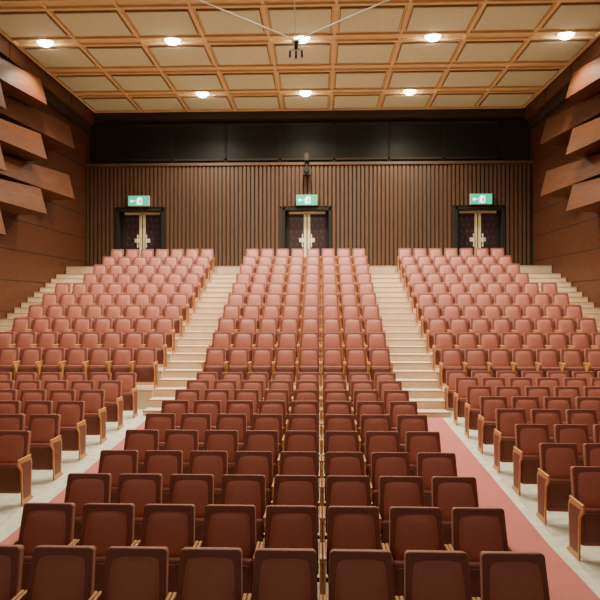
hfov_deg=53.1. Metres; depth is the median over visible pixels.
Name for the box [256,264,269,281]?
chair
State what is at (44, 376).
chair
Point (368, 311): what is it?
chair
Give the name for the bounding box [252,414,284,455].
chair
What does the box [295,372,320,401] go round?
chair
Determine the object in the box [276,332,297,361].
chair
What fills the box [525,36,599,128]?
trim
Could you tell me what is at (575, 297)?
stairs
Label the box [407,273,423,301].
chair
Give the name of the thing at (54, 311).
chair
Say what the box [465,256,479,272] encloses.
chair
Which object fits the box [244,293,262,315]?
chair
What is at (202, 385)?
chair
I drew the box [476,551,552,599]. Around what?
chair
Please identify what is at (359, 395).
chair
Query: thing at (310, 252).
chair
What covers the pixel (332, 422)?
chair
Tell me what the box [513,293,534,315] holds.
chair
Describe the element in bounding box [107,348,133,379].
chair
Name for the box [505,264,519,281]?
chair
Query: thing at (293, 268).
chair
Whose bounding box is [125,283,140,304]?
chair
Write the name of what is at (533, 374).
chair
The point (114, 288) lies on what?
chair
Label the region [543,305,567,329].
chair
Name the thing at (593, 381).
chair
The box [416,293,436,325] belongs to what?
chair
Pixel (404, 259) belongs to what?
chair
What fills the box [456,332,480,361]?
chair
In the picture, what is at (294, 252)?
chair
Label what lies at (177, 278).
chair
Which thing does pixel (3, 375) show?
chair
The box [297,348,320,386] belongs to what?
chair
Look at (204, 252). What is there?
chair
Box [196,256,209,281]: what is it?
chair
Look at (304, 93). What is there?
recessed light
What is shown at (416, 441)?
chair
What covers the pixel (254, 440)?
chair
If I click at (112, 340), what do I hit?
chair
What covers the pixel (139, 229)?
door
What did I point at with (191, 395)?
chair
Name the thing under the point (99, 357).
chair
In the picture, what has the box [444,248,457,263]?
chair
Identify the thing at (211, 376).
chair
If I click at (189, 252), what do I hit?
chair
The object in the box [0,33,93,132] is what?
trim
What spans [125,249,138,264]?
chair
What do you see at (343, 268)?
chair
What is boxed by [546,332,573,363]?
chair
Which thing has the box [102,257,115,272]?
chair
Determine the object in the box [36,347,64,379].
chair
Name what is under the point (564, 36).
recessed light
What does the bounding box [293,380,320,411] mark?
chair
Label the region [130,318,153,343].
chair
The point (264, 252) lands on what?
chair
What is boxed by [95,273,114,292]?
chair
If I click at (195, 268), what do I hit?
chair
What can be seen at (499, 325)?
chair
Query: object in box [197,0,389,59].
microphone
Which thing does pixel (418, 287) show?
chair
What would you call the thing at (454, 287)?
chair
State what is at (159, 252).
chair
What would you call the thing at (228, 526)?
chair
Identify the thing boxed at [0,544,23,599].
chair
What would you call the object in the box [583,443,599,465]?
chair
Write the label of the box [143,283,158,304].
chair
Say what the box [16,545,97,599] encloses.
chair
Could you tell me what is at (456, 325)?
chair
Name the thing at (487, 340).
chair
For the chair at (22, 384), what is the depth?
11.39 m
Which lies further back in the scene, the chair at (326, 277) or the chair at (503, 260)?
the chair at (503, 260)
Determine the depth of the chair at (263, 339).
14.06 m
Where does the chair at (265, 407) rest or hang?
on the floor at (555, 532)
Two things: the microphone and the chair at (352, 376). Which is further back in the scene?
the chair at (352, 376)
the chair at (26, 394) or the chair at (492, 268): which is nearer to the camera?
the chair at (26, 394)
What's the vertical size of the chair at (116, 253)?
0.880 m
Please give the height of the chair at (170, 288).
0.880 m
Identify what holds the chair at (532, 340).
on the tier at (410, 300)
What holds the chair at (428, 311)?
on the tier at (410, 300)
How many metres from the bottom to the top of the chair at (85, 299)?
0.880 m
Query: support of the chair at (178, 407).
on the floor at (555, 532)
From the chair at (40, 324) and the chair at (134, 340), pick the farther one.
the chair at (40, 324)
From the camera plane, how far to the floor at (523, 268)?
20.89 m
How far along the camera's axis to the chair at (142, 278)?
18.22 m
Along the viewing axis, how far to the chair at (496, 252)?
20.25 m
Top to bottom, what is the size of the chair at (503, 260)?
0.880 m
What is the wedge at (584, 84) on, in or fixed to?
attached to the wall at (567, 241)
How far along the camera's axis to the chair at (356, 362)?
13.17 m
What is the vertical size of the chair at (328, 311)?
0.880 m
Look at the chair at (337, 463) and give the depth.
6.78 m
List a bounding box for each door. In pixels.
[116,208,163,256]
[283,207,330,265]
[455,207,504,255]
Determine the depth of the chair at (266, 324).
14.87 m
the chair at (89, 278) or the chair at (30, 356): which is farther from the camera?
the chair at (89, 278)
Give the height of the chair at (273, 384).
0.880 m
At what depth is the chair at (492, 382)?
11.61 m
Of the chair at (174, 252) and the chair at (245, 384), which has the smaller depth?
the chair at (245, 384)
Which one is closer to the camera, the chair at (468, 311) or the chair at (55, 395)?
the chair at (55, 395)
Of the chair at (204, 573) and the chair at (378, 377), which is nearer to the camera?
the chair at (204, 573)
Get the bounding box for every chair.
[0,332,15,347]
[0,347,19,379]
[0,372,11,379]
[0,380,14,388]
[0,389,17,400]
[0,400,20,413]
[0,414,25,430]
[0,431,33,505]
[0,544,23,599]
[5,317,31,343]
[8,332,36,360]
[10,502,76,590]
[13,347,42,379]
[14,372,36,389]
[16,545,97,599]
[17,380,40,400]
[20,389,46,413]
[21,305,45,328]
[23,401,52,430]
[25,317,51,343]
[28,414,62,480]
[31,332,57,360]
[36,293,58,315]
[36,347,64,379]
[39,372,61,389]
[41,305,64,328]
[44,380,67,400]
[46,317,71,343]
[49,390,75,413]
[52,332,79,360]
[54,283,70,304]
[55,293,76,315]
[56,401,86,459]
[60,305,84,328]
[60,347,87,379]
[64,372,86,389]
[64,473,111,538]
[67,317,91,343]
[71,380,94,400]
[72,283,87,304]
[72,503,136,591]
[73,293,95,315]
[75,332,100,360]
[79,390,106,443]
[80,305,103,328]
[83,273,97,292]
[83,348,110,379]
[88,317,112,343]
[89,372,111,389]
[90,283,105,304]
[92,293,113,315]
[93,265,107,282]
[93,546,171,599]
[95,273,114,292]
[97,332,122,360]
[98,380,123,429]
[98,450,138,502]
[100,305,122,328]
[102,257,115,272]
[107,283,123,304]
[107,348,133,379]
[109,265,123,282]
[109,318,132,343]
[110,249,123,264]
[111,293,132,315]
[114,372,137,417]
[116,473,162,540]
[117,273,131,292]
[118,257,131,272]
[119,332,143,360]
[120,305,142,328]
[124,429,158,473]
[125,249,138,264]
[125,265,139,282]
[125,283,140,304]
[130,273,148,292]
[130,293,150,315]
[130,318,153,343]
[130,348,157,388]
[133,256,146,272]
[134,504,198,593]
[140,249,153,264]
[140,305,161,328]
[141,264,155,282]
[141,332,166,369]
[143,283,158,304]
[143,450,182,503]
[144,413,175,449]
[147,273,165,292]
[149,256,162,272]
[149,293,169,315]
[151,318,175,353]
[155,249,168,263]
[158,264,171,282]
[160,283,175,304]
[160,305,182,338]
[161,400,188,429]
[164,256,177,272]
[164,273,182,292]
[164,430,198,473]
[168,293,188,324]
[168,474,213,544]
[170,249,183,263]
[170,547,246,599]
[174,264,187,282]
[175,389,199,412]
[178,283,194,312]
[180,256,193,272]
[180,413,210,450]
[181,273,200,301]
[185,249,198,263]
[186,380,209,399]
[188,451,227,503]
[190,264,205,291]
[193,400,220,429]
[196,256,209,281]
[196,372,217,388]
[197,504,259,599]
[200,249,214,273]
[201,348,226,379]
[203,430,237,473]
[204,389,229,413]
[208,332,231,363]
[213,380,236,399]
[214,318,236,345]
[216,414,246,450]
[220,305,239,329]
[220,474,268,543]
[221,372,242,388]
[225,293,243,317]
[225,348,250,379]
[226,400,253,429]
[231,332,253,360]
[232,283,246,304]
[233,273,250,292]
[234,389,258,413]
[234,451,273,505]
[236,318,257,345]
[239,264,253,282]
[240,305,259,330]
[241,380,263,400]
[243,256,255,272]
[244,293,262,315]
[244,430,279,477]
[246,249,258,263]
[247,372,267,389]
[247,548,322,599]
[249,348,273,382]
[250,283,265,304]
[251,273,267,292]
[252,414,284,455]
[253,332,275,361]
[256,256,272,272]
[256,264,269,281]
[257,318,278,344]
[258,401,287,434]
[260,305,280,329]
[260,505,322,594]
[261,249,273,264]
[263,293,282,315]
[264,389,290,419]
[268,273,285,292]
[268,283,283,303]
[268,380,292,406]
[270,264,286,281]
[272,256,288,272]
[272,372,294,396]
[273,348,296,382]
[273,475,321,541]
[274,249,289,264]
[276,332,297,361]
[278,318,299,344]
[279,451,321,505]
[280,305,300,329]
[282,293,301,315]
[284,283,302,303]
[284,414,320,453]
[284,431,320,477]
[286,273,302,295]
[287,264,303,281]
[290,249,304,264]
[290,256,304,272]
[291,401,320,434]
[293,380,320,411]
[294,390,320,424]
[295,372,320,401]
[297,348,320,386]
[298,332,320,360]
[300,318,320,344]
[301,305,320,329]
[302,283,320,303]
[302,293,320,315]
[303,273,320,293]
[304,264,320,282]
[305,249,320,264]
[305,256,320,273]
[321,249,335,263]
[321,256,336,272]
[321,264,336,275]
[321,273,337,290]
[321,283,338,304]
[321,293,339,317]
[321,305,340,331]
[321,318,341,344]
[321,332,342,360]
[321,348,344,386]
[321,372,344,401]
[321,380,346,406]
[321,390,351,421]
[321,401,351,455]
[322,414,354,453]
[322,431,358,478]
[322,452,364,506]
[322,475,371,567]
[323,506,385,594]
[323,549,398,599]
[336,248,349,268]
[337,256,352,271]
[337,264,352,281]
[338,273,355,291]
[339,283,357,303]
[340,293,358,315]
[341,305,361,329]
[342,318,363,344]
[343,332,365,361]
[345,348,368,382]
[347,373,369,396]
[349,381,373,408]
[351,248,364,263]
[351,390,378,419]
[353,256,366,272]
[354,264,368,282]
[355,401,384,434]
[356,273,372,292]
[357,283,375,303]
[359,293,378,317]
[359,415,391,454]
[361,305,381,329]
[363,431,399,479]
[364,318,384,344]
[366,332,388,361]
[369,348,392,380]
[370,452,410,508]
[374,373,395,389]
[378,381,401,400]
[379,476,424,549]
[383,390,408,414]
[385,506,449,599]
[389,401,417,430]
[397,248,410,273]
[397,415,427,451]
[399,550,475,599]
[400,256,414,281]
[404,264,418,291]
[406,431,440,475]
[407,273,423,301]
[411,282,431,312]
[413,248,426,263]
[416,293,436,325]
[417,256,430,272]
[417,452,456,506]
[421,264,435,281]
[421,305,442,338]
[426,273,440,292]
[426,318,449,353]
[429,248,441,263]
[431,282,449,303]
[431,476,478,547]
[432,332,457,370]
[433,256,446,272]
[436,293,456,315]
[438,264,452,281]
[439,348,466,389]
[442,305,463,329]
[443,273,458,292]
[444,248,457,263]
[444,371,467,410]
[448,507,514,599]
[449,256,463,272]
[449,282,468,303]
[449,318,471,344]
[453,377,477,424]
[455,264,469,281]
[455,293,475,315]
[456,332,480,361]
[460,248,472,263]
[461,273,475,292]
[462,305,484,329]
[464,348,490,376]
[464,386,491,437]
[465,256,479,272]
[467,282,487,303]
[470,318,493,344]
[471,264,486,281]
[471,371,492,385]
[475,248,488,263]
[475,293,495,315]
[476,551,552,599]
[477,396,507,453]
[478,273,493,292]
[479,332,503,361]
[481,256,495,272]
[482,305,505,329]
[482,377,505,395]
[486,282,506,303]
[488,264,503,281]
[488,349,515,376]
[490,248,504,263]
[491,318,515,344]
[493,409,526,471]
[494,293,515,315]
[495,386,520,408]
[496,273,511,292]
[496,371,517,385]
[497,256,511,272]
[501,332,527,361]
[503,305,525,329]
[504,282,524,303]
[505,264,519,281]
[509,377,532,395]
[511,396,539,423]
[512,318,537,344]
[512,349,540,376]
[512,424,549,494]
[513,273,528,292]
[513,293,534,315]
[521,371,543,385]
[522,282,543,303]
[523,305,546,329]
[523,332,550,361]
[524,386,550,408]
[530,409,561,442]
[532,293,554,315]
[534,318,559,344]
[535,349,564,376]
[536,377,559,396]
[536,443,579,524]
[541,282,562,303]
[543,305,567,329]
[543,397,571,423]
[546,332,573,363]
[546,371,568,385]
[551,293,574,315]
[553,424,589,465]
[554,386,580,408]
[555,318,581,344]
[560,349,589,377]
[563,305,588,329]
[563,378,586,396]
[565,409,597,442]
[567,466,599,560]
[569,332,597,363]
[572,371,594,385]
[575,397,599,423]
[577,318,599,344]
[583,386,599,396]
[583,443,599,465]
[584,349,599,377]
[590,378,599,385]
[591,332,599,348]
[593,424,599,442]
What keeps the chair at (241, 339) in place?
on the tier at (321, 274)
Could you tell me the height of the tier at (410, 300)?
3.525 m
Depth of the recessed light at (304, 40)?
16.45 m
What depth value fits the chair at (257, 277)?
18.10 m
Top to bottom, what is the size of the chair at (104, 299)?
0.880 m
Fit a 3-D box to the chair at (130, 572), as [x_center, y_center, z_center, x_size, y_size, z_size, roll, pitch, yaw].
[-1.146,2.170,4.040,0.517,0.880,0.440,0,0,2]
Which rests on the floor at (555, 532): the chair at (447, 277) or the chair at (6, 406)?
the chair at (6, 406)
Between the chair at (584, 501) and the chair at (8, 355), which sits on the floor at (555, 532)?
the chair at (584, 501)
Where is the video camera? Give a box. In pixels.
[303,153,309,176]
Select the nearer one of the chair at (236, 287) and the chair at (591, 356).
the chair at (591, 356)
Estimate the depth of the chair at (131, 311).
15.79 m
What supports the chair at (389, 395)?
on the floor at (555, 532)
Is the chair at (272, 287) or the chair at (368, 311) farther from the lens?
the chair at (272, 287)
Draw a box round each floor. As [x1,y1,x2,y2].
[0,409,599,599]
[66,265,551,273]
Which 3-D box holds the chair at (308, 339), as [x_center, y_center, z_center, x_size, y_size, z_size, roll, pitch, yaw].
[0.225,1.193,13.965,0.517,0.880,0.440,0,0,2]
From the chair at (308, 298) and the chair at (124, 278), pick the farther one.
the chair at (124, 278)
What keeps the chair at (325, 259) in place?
on the tier at (321, 274)
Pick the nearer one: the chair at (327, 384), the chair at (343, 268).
the chair at (327, 384)
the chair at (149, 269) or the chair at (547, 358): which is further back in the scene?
the chair at (149, 269)
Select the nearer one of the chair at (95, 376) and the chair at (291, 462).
the chair at (291, 462)
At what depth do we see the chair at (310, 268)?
18.85 m
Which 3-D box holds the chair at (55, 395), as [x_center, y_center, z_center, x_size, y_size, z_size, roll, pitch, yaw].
[-4.157,2.008,10.345,0.517,0.880,0.440,0,0,2]
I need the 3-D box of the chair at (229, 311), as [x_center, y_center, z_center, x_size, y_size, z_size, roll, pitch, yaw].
[-1.800,0.565,15.636,0.517,0.880,0.440,0,0,2]
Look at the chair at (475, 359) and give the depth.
13.09 m
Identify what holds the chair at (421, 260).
on the tier at (410, 300)
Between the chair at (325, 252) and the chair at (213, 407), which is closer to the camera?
the chair at (213, 407)
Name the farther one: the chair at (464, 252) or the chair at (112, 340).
the chair at (464, 252)
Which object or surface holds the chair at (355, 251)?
on the tier at (321, 274)
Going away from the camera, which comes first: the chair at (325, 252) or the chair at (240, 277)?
the chair at (240, 277)
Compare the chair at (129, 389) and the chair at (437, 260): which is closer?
the chair at (129, 389)
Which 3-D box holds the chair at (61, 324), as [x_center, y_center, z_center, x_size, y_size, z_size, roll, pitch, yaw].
[-5.985,0.880,14.974,0.517,0.880,0.440,0,0,2]
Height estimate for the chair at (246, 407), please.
0.880 m
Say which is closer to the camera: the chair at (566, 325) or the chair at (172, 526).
the chair at (172, 526)
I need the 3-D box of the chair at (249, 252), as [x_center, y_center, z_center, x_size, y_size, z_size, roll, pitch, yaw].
[-1.641,-1.319,20.444,0.517,0.880,0.440,0,0,2]
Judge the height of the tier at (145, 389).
3.525 m
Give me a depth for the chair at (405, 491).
5.85 m
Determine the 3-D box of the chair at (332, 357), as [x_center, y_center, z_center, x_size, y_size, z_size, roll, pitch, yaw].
[0.718,1.506,13.146,0.517,0.880,0.440,0,0,2]
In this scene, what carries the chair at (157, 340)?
on the tier at (145, 389)
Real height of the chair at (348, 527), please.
0.880 m
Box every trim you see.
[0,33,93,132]
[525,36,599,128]
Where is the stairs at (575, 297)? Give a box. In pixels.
[528,273,599,329]
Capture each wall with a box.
[0,105,89,318]
[85,108,533,265]
[530,99,599,307]
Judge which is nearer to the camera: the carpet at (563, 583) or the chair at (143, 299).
the carpet at (563, 583)
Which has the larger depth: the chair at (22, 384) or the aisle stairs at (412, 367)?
the aisle stairs at (412, 367)
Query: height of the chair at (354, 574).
0.880 m
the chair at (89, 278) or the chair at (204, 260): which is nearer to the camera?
the chair at (89, 278)
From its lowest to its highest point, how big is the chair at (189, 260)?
0.880 m
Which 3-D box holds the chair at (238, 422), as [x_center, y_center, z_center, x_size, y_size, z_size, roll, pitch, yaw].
[-0.995,2.087,8.538,0.517,0.880,0.440,0,0,2]
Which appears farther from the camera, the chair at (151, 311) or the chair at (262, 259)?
the chair at (262, 259)
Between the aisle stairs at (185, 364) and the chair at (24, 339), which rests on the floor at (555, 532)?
the aisle stairs at (185, 364)
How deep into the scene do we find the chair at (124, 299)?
16.62 m
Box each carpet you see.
[0,421,144,544]
[427,417,599,599]
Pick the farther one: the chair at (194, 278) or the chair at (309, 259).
the chair at (309, 259)
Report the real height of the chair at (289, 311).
0.880 m
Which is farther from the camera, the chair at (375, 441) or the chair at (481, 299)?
the chair at (481, 299)
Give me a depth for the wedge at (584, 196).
16.44 m
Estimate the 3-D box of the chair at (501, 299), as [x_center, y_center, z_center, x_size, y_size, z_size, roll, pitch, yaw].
[5.503,0.250,16.195,0.517,0.880,0.440,0,0,2]
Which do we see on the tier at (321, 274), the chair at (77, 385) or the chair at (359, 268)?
the chair at (359, 268)
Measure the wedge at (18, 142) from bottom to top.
0.750 m
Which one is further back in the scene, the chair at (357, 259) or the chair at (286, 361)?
the chair at (357, 259)
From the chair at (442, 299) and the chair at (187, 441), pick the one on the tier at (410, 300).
the chair at (442, 299)
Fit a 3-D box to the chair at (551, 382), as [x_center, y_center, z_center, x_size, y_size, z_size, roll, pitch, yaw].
[4.796,1.940,11.467,0.517,0.880,0.440,0,0,2]
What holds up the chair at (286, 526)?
on the floor at (555, 532)
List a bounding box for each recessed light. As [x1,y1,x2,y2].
[36,37,54,46]
[164,35,181,44]
[195,92,209,97]
[293,33,310,42]
[298,91,312,95]
[402,90,416,94]
[424,31,441,41]
[556,29,575,39]
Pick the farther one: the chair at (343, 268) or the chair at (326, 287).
the chair at (343, 268)
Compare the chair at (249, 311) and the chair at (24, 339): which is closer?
the chair at (24, 339)
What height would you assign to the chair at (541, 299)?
0.880 m
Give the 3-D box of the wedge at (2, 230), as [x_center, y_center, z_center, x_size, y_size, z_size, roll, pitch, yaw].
[-8.081,-2.065,13.838,0.900,0.750,3.900,0,0,2]
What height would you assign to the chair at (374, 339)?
0.880 m
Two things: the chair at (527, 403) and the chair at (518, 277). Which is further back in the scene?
the chair at (518, 277)
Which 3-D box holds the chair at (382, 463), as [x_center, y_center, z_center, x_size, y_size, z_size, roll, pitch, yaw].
[1.023,2.170,6.669,0.517,0.880,0.440,0,0,2]
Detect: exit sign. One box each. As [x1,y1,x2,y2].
[128,196,149,205]
[296,195,316,204]
[470,194,491,204]
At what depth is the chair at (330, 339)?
14.02 m
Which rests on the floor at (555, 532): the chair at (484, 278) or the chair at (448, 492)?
the chair at (448, 492)
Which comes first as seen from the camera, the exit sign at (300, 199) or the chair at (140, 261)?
the chair at (140, 261)
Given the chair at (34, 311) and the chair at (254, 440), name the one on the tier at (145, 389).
the chair at (34, 311)
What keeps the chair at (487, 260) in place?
on the tier at (410, 300)
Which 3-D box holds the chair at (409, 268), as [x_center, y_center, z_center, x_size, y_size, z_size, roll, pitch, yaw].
[3.504,-0.692,18.668,0.517,0.880,0.440,0,0,2]
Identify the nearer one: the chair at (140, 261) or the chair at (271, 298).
the chair at (271, 298)
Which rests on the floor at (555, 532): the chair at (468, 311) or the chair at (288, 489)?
the chair at (288, 489)
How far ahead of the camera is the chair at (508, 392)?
10.71 m
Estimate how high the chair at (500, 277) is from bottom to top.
0.880 m
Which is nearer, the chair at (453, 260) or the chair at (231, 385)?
the chair at (231, 385)
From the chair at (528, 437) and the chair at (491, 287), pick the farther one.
the chair at (491, 287)
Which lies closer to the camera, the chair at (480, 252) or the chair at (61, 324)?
the chair at (61, 324)
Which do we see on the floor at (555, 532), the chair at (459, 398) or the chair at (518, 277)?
the chair at (459, 398)
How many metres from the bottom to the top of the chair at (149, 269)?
0.880 m
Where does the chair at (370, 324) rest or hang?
on the tier at (321, 274)
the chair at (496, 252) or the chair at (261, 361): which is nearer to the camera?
the chair at (261, 361)
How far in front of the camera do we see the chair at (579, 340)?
13.83 m
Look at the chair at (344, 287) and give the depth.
17.21 m
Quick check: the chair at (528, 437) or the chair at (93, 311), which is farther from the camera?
the chair at (93, 311)
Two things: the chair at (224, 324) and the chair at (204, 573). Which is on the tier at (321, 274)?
the chair at (224, 324)
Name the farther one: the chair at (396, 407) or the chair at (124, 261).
the chair at (124, 261)
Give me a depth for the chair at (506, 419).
8.86 m
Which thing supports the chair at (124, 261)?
on the tier at (145, 389)
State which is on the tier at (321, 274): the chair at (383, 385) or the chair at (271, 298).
the chair at (271, 298)
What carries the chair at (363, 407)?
on the floor at (555, 532)
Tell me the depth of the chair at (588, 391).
10.67 m
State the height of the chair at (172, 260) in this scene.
0.880 m
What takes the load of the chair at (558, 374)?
on the floor at (555, 532)
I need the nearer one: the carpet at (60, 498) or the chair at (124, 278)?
the carpet at (60, 498)
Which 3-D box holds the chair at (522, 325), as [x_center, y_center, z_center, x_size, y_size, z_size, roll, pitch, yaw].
[5.450,0.878,14.593,0.517,0.880,0.440,0,0,2]
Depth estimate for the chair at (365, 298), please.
16.39 m
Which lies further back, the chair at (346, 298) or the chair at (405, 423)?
the chair at (346, 298)
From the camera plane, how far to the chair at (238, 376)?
12.26 m
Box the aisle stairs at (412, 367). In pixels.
[371,274,450,417]
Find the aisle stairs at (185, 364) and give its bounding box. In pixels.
[143,274,235,415]
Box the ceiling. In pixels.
[0,0,599,112]
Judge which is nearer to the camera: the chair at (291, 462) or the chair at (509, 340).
the chair at (291, 462)
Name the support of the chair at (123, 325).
on the tier at (145, 389)
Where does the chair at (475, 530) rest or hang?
on the floor at (555, 532)
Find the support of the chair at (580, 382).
on the floor at (555, 532)
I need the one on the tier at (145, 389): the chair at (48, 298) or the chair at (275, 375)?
the chair at (48, 298)
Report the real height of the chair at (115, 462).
0.880 m
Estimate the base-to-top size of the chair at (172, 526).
0.880 m
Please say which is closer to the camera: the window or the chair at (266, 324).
the chair at (266, 324)
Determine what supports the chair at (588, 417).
on the floor at (555, 532)
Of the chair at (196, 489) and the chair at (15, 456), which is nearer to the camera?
the chair at (196, 489)
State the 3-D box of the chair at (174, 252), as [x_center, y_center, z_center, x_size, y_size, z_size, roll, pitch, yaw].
[-4.238,-1.318,20.530,0.517,0.880,0.440,0,0,2]
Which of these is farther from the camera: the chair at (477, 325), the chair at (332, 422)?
the chair at (477, 325)
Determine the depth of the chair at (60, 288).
17.49 m
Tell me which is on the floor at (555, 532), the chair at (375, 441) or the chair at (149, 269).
the chair at (375, 441)
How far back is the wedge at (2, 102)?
15.42 m
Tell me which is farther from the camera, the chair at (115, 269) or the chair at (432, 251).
the chair at (432, 251)
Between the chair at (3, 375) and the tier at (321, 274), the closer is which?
the chair at (3, 375)
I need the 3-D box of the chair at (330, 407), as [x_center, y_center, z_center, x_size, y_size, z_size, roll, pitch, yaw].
[0.593,2.044,9.386,0.517,0.880,0.440,0,0,2]
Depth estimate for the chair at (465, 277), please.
17.89 m
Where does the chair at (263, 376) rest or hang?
on the floor at (555, 532)
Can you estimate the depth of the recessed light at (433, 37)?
16.35 m
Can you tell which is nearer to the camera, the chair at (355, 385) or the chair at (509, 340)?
the chair at (355, 385)
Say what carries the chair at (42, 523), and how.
on the floor at (555, 532)
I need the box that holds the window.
[114,121,500,162]
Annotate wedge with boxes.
[0,58,46,106]
[0,83,5,109]
[0,95,74,150]
[0,119,46,160]
[0,146,5,170]
[0,155,74,200]
[0,179,46,215]
[0,211,5,234]
[540,93,599,146]
[541,153,599,197]
[566,57,599,100]
[566,117,599,156]
[566,178,599,212]
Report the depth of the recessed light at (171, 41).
16.58 m
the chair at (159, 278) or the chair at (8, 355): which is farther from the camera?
the chair at (159, 278)
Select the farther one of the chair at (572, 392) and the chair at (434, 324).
the chair at (434, 324)
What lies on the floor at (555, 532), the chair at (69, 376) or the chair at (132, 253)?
the chair at (69, 376)
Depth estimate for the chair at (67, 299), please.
16.67 m
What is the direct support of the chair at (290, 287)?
on the tier at (321, 274)
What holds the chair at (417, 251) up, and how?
on the tier at (410, 300)
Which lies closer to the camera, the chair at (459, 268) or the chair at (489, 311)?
the chair at (489, 311)
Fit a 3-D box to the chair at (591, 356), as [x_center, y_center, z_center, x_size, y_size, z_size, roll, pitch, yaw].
[6.436,1.506,12.956,0.517,0.880,0.440,0,0,2]
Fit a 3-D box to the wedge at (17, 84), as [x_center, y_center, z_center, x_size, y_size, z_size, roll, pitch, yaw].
[-7.959,-6.104,16.005,1.000,0.750,3.800,0,0,2]
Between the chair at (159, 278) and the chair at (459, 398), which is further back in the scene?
the chair at (159, 278)
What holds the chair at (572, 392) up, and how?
on the floor at (555, 532)
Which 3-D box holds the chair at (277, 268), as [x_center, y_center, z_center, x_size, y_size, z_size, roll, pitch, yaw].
[-0.654,-0.691,18.806,0.517,0.880,0.440,0,0,2]
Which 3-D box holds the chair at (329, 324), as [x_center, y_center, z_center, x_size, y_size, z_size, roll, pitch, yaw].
[0.772,0.878,14.749,0.517,0.880,0.440,0,0,2]
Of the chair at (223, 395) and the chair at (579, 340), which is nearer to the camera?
the chair at (223, 395)
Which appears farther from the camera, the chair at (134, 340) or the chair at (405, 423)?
the chair at (134, 340)
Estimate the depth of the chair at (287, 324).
14.85 m
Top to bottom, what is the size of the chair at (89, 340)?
0.880 m
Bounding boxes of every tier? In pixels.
[136,274,212,408]
[267,274,370,406]
[398,273,453,410]
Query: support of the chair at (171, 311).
on the tier at (145, 389)
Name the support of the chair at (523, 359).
on the tier at (410, 300)
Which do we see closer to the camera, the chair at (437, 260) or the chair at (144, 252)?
the chair at (437, 260)
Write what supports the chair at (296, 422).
on the floor at (555, 532)
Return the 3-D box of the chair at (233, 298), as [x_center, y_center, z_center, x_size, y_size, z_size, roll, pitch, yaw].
[-1.774,0.251,16.438,0.517,0.880,0.440,0,0,2]
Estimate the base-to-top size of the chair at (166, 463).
0.880 m
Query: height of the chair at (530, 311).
0.880 m
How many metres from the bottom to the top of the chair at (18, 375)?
0.880 m
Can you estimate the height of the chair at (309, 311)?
0.880 m
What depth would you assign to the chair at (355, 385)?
11.27 m
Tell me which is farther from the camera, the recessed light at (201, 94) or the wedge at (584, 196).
the recessed light at (201, 94)
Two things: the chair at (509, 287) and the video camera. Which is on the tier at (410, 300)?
the chair at (509, 287)
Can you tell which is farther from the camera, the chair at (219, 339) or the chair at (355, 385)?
the chair at (219, 339)
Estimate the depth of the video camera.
22.41 m
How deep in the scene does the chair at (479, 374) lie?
12.46 m
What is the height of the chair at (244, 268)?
0.880 m
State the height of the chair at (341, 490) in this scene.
0.880 m
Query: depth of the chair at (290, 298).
16.46 m
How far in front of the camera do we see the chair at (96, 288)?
17.45 m
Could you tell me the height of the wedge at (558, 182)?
0.800 m
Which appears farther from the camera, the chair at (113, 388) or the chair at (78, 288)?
the chair at (78, 288)
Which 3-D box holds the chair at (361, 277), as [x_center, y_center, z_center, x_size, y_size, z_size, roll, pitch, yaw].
[1.917,-0.377,17.919,0.517,0.880,0.440,0,0,2]
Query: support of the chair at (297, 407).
on the floor at (555, 532)
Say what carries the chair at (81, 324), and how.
on the tier at (145, 389)
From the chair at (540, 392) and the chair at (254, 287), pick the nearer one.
the chair at (540, 392)
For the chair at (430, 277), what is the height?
0.880 m
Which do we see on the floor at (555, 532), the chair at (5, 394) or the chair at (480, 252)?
the chair at (5, 394)
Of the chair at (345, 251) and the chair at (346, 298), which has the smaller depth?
the chair at (346, 298)
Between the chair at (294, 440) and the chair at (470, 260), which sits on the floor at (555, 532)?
the chair at (294, 440)
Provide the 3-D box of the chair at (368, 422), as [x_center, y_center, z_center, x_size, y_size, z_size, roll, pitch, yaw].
[1.083,2.086,8.469,0.517,0.880,0.440,0,0,2]
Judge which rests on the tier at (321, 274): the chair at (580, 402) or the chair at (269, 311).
the chair at (269, 311)
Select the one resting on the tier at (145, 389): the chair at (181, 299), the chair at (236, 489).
the chair at (181, 299)
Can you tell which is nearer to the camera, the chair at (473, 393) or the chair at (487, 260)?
the chair at (473, 393)
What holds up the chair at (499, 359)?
on the tier at (410, 300)
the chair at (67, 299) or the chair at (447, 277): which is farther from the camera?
the chair at (447, 277)
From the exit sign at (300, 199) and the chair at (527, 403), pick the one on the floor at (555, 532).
the chair at (527, 403)
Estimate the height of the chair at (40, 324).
0.880 m
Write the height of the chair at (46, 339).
0.880 m
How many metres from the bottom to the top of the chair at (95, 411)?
0.880 m
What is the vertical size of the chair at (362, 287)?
0.880 m
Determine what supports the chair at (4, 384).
on the floor at (555, 532)
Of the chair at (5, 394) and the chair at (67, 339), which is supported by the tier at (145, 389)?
the chair at (67, 339)
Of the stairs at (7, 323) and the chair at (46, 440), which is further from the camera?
the stairs at (7, 323)
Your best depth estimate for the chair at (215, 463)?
6.83 m
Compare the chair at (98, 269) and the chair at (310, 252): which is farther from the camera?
the chair at (310, 252)
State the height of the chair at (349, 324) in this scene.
0.880 m
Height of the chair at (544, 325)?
0.880 m
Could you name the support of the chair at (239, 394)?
on the floor at (555, 532)
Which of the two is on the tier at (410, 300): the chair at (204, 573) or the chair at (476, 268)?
the chair at (476, 268)
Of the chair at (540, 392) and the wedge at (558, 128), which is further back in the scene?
the wedge at (558, 128)
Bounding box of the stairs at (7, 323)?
[0,274,83,331]
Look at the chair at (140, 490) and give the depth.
5.94 m
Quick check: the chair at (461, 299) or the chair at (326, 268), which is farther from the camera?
the chair at (326, 268)
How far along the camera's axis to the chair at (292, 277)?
18.07 m
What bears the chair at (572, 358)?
on the tier at (410, 300)
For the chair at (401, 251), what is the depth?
20.34 m
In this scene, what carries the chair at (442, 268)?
on the tier at (410, 300)

